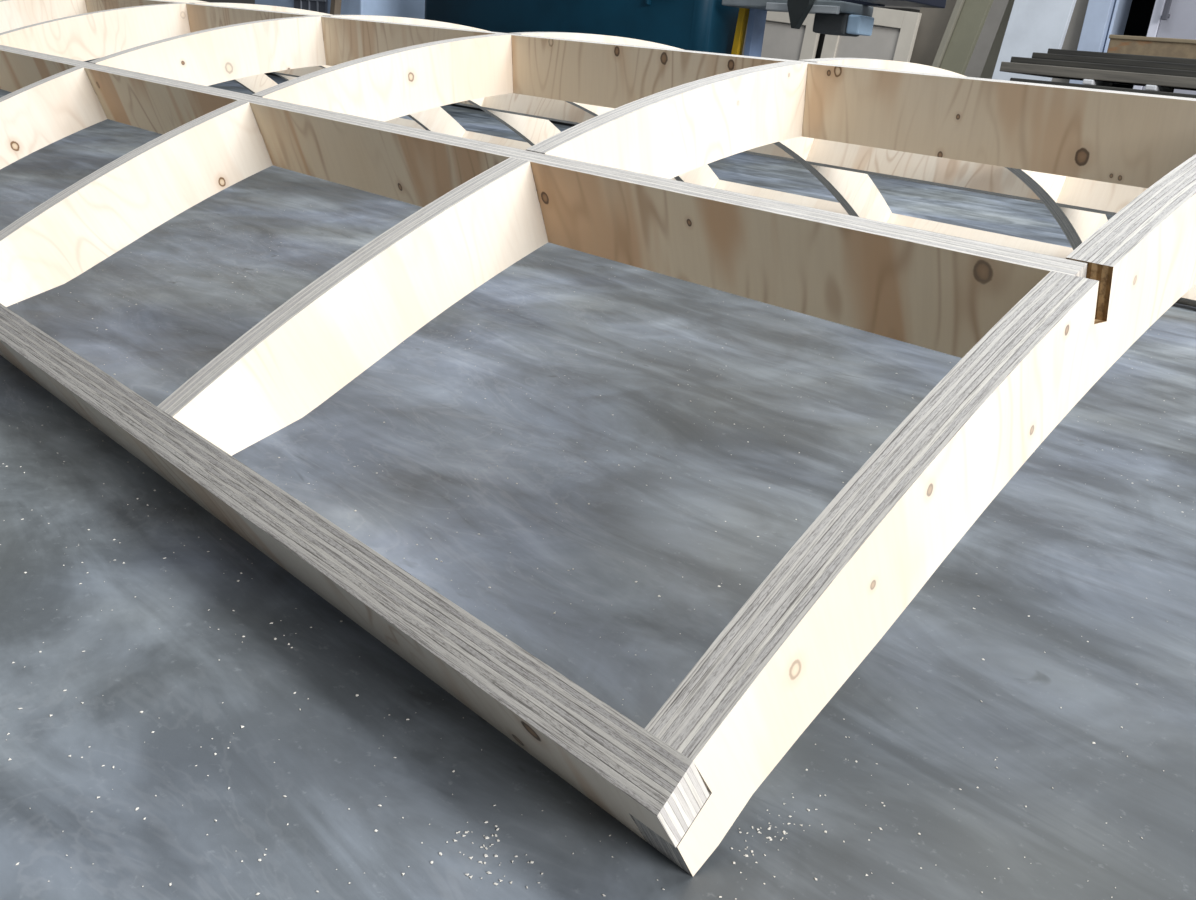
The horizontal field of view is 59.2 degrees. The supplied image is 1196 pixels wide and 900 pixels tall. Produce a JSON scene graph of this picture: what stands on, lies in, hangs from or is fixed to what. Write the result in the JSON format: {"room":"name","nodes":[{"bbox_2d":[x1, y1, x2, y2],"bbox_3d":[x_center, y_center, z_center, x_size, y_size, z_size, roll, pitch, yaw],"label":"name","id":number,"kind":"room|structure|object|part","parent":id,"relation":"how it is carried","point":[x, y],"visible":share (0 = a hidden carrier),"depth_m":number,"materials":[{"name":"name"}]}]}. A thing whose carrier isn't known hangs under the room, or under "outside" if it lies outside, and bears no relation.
{"room":"woodworking workshop","nodes":[
{"label":"woodworking workshop","id":0,"kind":"room"},
{"bbox_2d":[0,58,1195,899],"bbox_3d":[-1.010,-1.239,4.096,14.000,0.100,25.000,-15,29,-43],"label":"floor","id":1,"kind":"structure","parent":0,"point":[916,697],"depth_m":0.72,"materials":[{"name":"concrete"}]},
{"bbox_2d":[330,0,341,14],"bbox_3d":[-1.410,-2.595,5.728,0.040,1.191,0.235,-15,29,-43],"label":"wooden post","id":2,"kind":"object","parent":1,"relation":"on","point":[335,8],"visible":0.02,"depth_m":5.79,"materials":[{"name":"brown wood"}]},
{"bbox_2d":[255,0,424,76],"bbox_3d":[-1.492,-2.764,6.276,0.623,1.100,1.180,-15,29,-43],"label":"base cabinet","id":3,"kind":"object","parent":1,"relation":"on","point":[395,8],"visible":0.12,"depth_m":5.94,"materials":[{"name":"metal"}]},
{"bbox_2d":[294,0,326,12],"bbox_3d":[-1.656,-2.582,6.059,0.025,0.121,0.360,-15,29,-43],"label":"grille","id":4,"kind":"object","parent":3,"relation":"attached to","point":[311,5],"depth_m":6.04,"materials":[{"name":"grey metal"}]},
{"bbox_2d":[425,0,738,125],"bbox_3d":[-0.135,-2.088,4.860,0.360,1.100,1.940,-15,29,-43],"label":"storage bin","id":5,"kind":"object","parent":1,"relation":"on","point":[692,25],"visible":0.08,"depth_m":4.51,"materials":[{"name":"teal plastic"}]},
{"bbox_2d":[0,213,1192,898],"bbox_3d":[0.000,-0.111,1.262,2.229,0.001,2.156,-15,29,-43],"label":"flakes","id":6,"kind":"object","parent":1,"relation":"on","point":[137,808],"visible":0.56,"depth_m":0.53,"materials":[{"name":"beige wood"}]},
{"bbox_2d":[0,0,1195,875],"bbox_3d":[-0.553,-0.713,2.183,1.898,0.364,3.585,-15,29,-43],"label":"lattice frame","id":7,"kind":"object","parent":1,"relation":"on","point":[1033,326],"visible":1,"depth_m":0.86,"materials":[{"name":"beige wood"}]},
{"bbox_3d":[-1.218,-0.401,1.604,0.052,0.070,3.584,-15,29,-43],"label":"rail","id":8,"kind":"part","parent":7,"relation":"part of","materials":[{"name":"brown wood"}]},
{"bbox_3d":[0.084,-0.750,2.865,0.054,0.061,3.584,-15,29,-43],"label":"rail","id":9,"kind":"part","parent":7,"relation":"part of","materials":[{"name":"brown wood"}]},
{"bbox_2d":[743,6,921,62],"bbox_3d":[1.164,-1.939,5.419,0.140,0.669,1.012,-15,29,-43],"label":"base cabinet","id":10,"kind":"object","parent":1,"relation":"on","point":[894,32],"visible":0.22,"depth_m":5.25,"materials":[{"name":"beige paint"}]},
{"bbox_3d":[0.938,-2.005,5.563,0.042,0.646,0.470,-15,29,-43],"label":"cabinet door","id":11,"kind":"part","parent":10,"relation":"part of","materials":[{"name":"beige paint"}]},
{"bbox_3d":[0.940,-2.006,5.565,0.019,0.491,0.315,-15,29,-43],"label":"door panel","id":12,"kind":"part","parent":10,"relation":"part of","materials":[{"name":"white wood"}]},
{"bbox_3d":[1.302,-1.855,5.234,0.020,0.511,0.371,-15,29,-43],"label":"door panel","id":13,"kind":"part","parent":10,"relation":"part of","materials":[{"name":"white wood"}]},
{"bbox_3d":[1.300,-1.854,5.231,0.043,0.668,0.527,-15,29,-43],"label":"cabinet door","id":14,"kind":"part","parent":10,"relation":"part of","materials":[{"name":"beige paint"}]},
{"bbox_2d":[722,0,945,56],"bbox_3d":[0.806,-1.424,4.029,0.300,0.630,0.880,-15,29,-43],"label":"machine","id":15,"kind":"object","parent":1,"relation":"on","point":[853,18],"visible":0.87,"depth_m":3.89,"materials":[{"name":"grey metal"}]},
{"bbox_3d":[0.550,-1.524,4.334,0.035,0.553,0.068,-15,29,-43],"label":"yellow leg","id":16,"kind":"part","parent":15,"relation":"part of","materials":[{"name":"paint"}]},
{"bbox_3d":[0.616,-1.504,4.305,0.080,0.549,0.030,-15,29,-43],"label":"blue leg","id":17,"kind":"part","parent":15,"relation":"part of","materials":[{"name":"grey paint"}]},
{"bbox_3d":[0.757,-1.628,3.890,0.080,0.140,0.100,-15,29,-43],"label":"clamp lever","id":18,"kind":"part","parent":15,"relation":"part of","materials":[{"name":"grey metal"}]},
{"bbox_3d":[0.948,-1.680,3.942,0.040,0.026,0.270,-15,29,-43],"label":"tray arm","id":19,"kind":"part","parent":15,"relation":"part of","materials":[{"name":"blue metal"}]},
{"bbox_2d":[858,0,945,7],"bbox_3d":[1.047,-1.597,3.716,0.280,0.040,0.250,-15,29,-43],"label":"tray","id":20,"kind":"object","parent":15,"relation":"on","point":[879,3],"depth_m":3.70,"materials":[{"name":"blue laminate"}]},
{"bbox_2d":[910,0,956,65],"bbox_3d":[1.648,-2.097,5.048,0.056,1.317,0.473,-15,29,-43],"label":"leaning board","id":21,"kind":"object","parent":1,"relation":"on","point":[933,23],"visible":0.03,"depth_m":5.09,"materials":[{"name":"brown wood"}]},
{"bbox_2d":[932,0,964,67],"bbox_3d":[1.677,-2.031,4.934,0.292,1.280,0.052,21,26,35],"label":"leaning board","id":22,"kind":"object","parent":1,"relation":"on","point":[959,4],"visible":0.2,"depth_m":4.95,"materials":[{"name":"beige wood"}]},
{"bbox_2d":[939,0,992,74],"bbox_3d":[1.741,-2.015,4.886,0.378,1.297,0.041,21,26,35],"label":"leaning board","id":23,"kind":"object","parent":1,"relation":"on","point":[974,13],"visible":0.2,"depth_m":4.91,"materials":[{"name":"beige wood"}]},
{"bbox_2d":[980,0,1013,78],"bbox_3d":[1.936,-2.005,4.908,0.321,1.297,0.041,20,25,34],"label":"leaning board","id":24,"kind":"object","parent":1,"relation":"on","point":[990,64],"visible":0.08,"depth_m":4.97,"materials":[{"name":"grey wood"}]},
{"bbox_2d":[992,0,1076,80],"bbox_3d":[1.995,-1.952,4.759,0.056,1.316,0.366,-15,29,-43],"label":"leaning board","id":25,"kind":"object","parent":1,"relation":"on","point":[1038,26],"visible":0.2,"depth_m":4.77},
{"bbox_2d":[199,0,1088,82],"bbox_3d":[1.702,-3.462,5.985,0.150,3.200,25.000,-15,29,-43],"label":"wall","id":26,"kind":"structure","parent":0,"point":[981,51],"depth_m":5.73,"materials":[{"name":"beige paint"}]},
{"bbox_2d":[1069,0,1131,84],"bbox_3d":[3.004,-2.381,4.904,0.200,2.200,1.210,-15,29,-43],"label":"trim","id":27,"kind":"structure","parent":26,"relation":"attached to","point":[1103,18],"depth_m":5.33,"materials":[{"name":"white paint"}]},
{"bbox_2d":[1133,0,1195,94],"bbox_3d":[2.998,-2.248,4.708,0.095,2.070,0.845,-15,29,-43],"label":"door","id":28,"kind":"structure","parent":26,"relation":"in","point":[1176,19],"depth_m":5.02,"materials":[{"name":"grey paint"}]},
{"bbox_3d":[2.719,-2.158,4.990,0.052,0.230,0.024,-15,29,-43],"label":"handle","id":29,"kind":"part","parent":28,"relation":"part of","materials":[{"name":"silver metal"}]},
{"bbox_2d":[1112,0,1155,88],"bbox_3d":[3.762,-2.744,5.630,2.000,2.500,4.200,-15,29,-43],"label":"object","id":30,"kind":"structure","parent":0,"point":[1140,13],"depth_m":7.06,"materials":[{"name":"black"}]},
{"bbox_3d":[3.481,-0.397,2.443,0.400,0.344,0.150,-15,29,-43],"label":"block","id":31,"kind":"object","parent":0,"visible":0},
{"bbox_2d":[1010,78,1195,97],"bbox_3d":[2.688,-0.924,3.072,0.500,0.040,2.900,-15,29,-43],"label":"plank","id":32,"kind":"object","parent":31,"relation":"on","point":[1011,79],"visible":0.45,"depth_m":3.60,"materials":[{"name":"grey wood"}]},
{"bbox_2d":[1000,62,1195,90],"bbox_3d":[2.680,-0.986,3.078,0.480,0.034,2.956,-15,29,-43],"label":"plank","id":33,"kind":"object","parent":32,"relation":"on","point":[1116,77],"visible":1,"depth_m":3.64,"materials":[{"name":"grey wood"}]},
{"bbox_2d":[1010,57,1195,77],"bbox_3d":[2.763,-1.035,3.147,0.550,0.021,2.960,-15,29,-43],"label":"plank","id":34,"kind":"object","parent":33,"relation":"on","point":[1161,71],"visible":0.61,"depth_m":3.68,"materials":[{"name":"grey wood"}]},
{"bbox_2d":[1032,52,1195,70],"bbox_3d":[2.803,-1.053,3.144,0.490,0.021,2.910,-15,29,-43],"label":"plank","id":35,"kind":"object","parent":34,"relation":"on","point":[1153,64],"visible":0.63,"depth_m":3.71,"materials":[{"name":"grey wood"}]},
{"bbox_2d":[1047,48,1195,63],"bbox_3d":[2.841,-1.077,3.157,0.410,0.019,2.890,-15,29,-43],"label":"plank","id":36,"kind":"object","parent":35,"relation":"on","point":[1051,51],"visible":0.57,"depth_m":3.76,"materials":[{"name":"grey wood"}]},
{"bbox_2d":[1107,34,1195,58],"bbox_3d":[2.348,-1.386,3.712,0.278,0.068,0.995,-15,29,-43],"label":"carton","id":37,"kind":"object","parent":36,"relation":"on","point":[1122,44],"visible":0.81,"depth_m":3.83,"materials":[{"name":"brown cardboard"}]},
{"bbox_3d":[2.350,-1.411,3.703,0.278,0.014,0.995,-15,29,-43],"label":"lid","id":38,"kind":"part","parent":37,"relation":"part of","materials":[{"name":"brown cardboard"}]},
{"bbox_2d":[1083,79,1112,86],"bbox_3d":[1.763,-1.294,3.717,0.185,0.017,0.035,-15,29,-43],"label":"block","id":39,"kind":"object","parent":32,"relation":"on","point":[1085,81],"visible":0.89,"depth_m":3.67,"materials":[{"name":"black"}]},
{"bbox_2d":[1145,85,1173,92],"bbox_3d":[1.910,-1.228,3.583,0.185,0.017,0.035,-15,29,-43],"label":"block","id":40,"kind":"object","parent":32,"relation":"on","point":[1148,87],"visible":0.96,"depth_m":3.53,"materials":[{"name":"black"}]}
]}

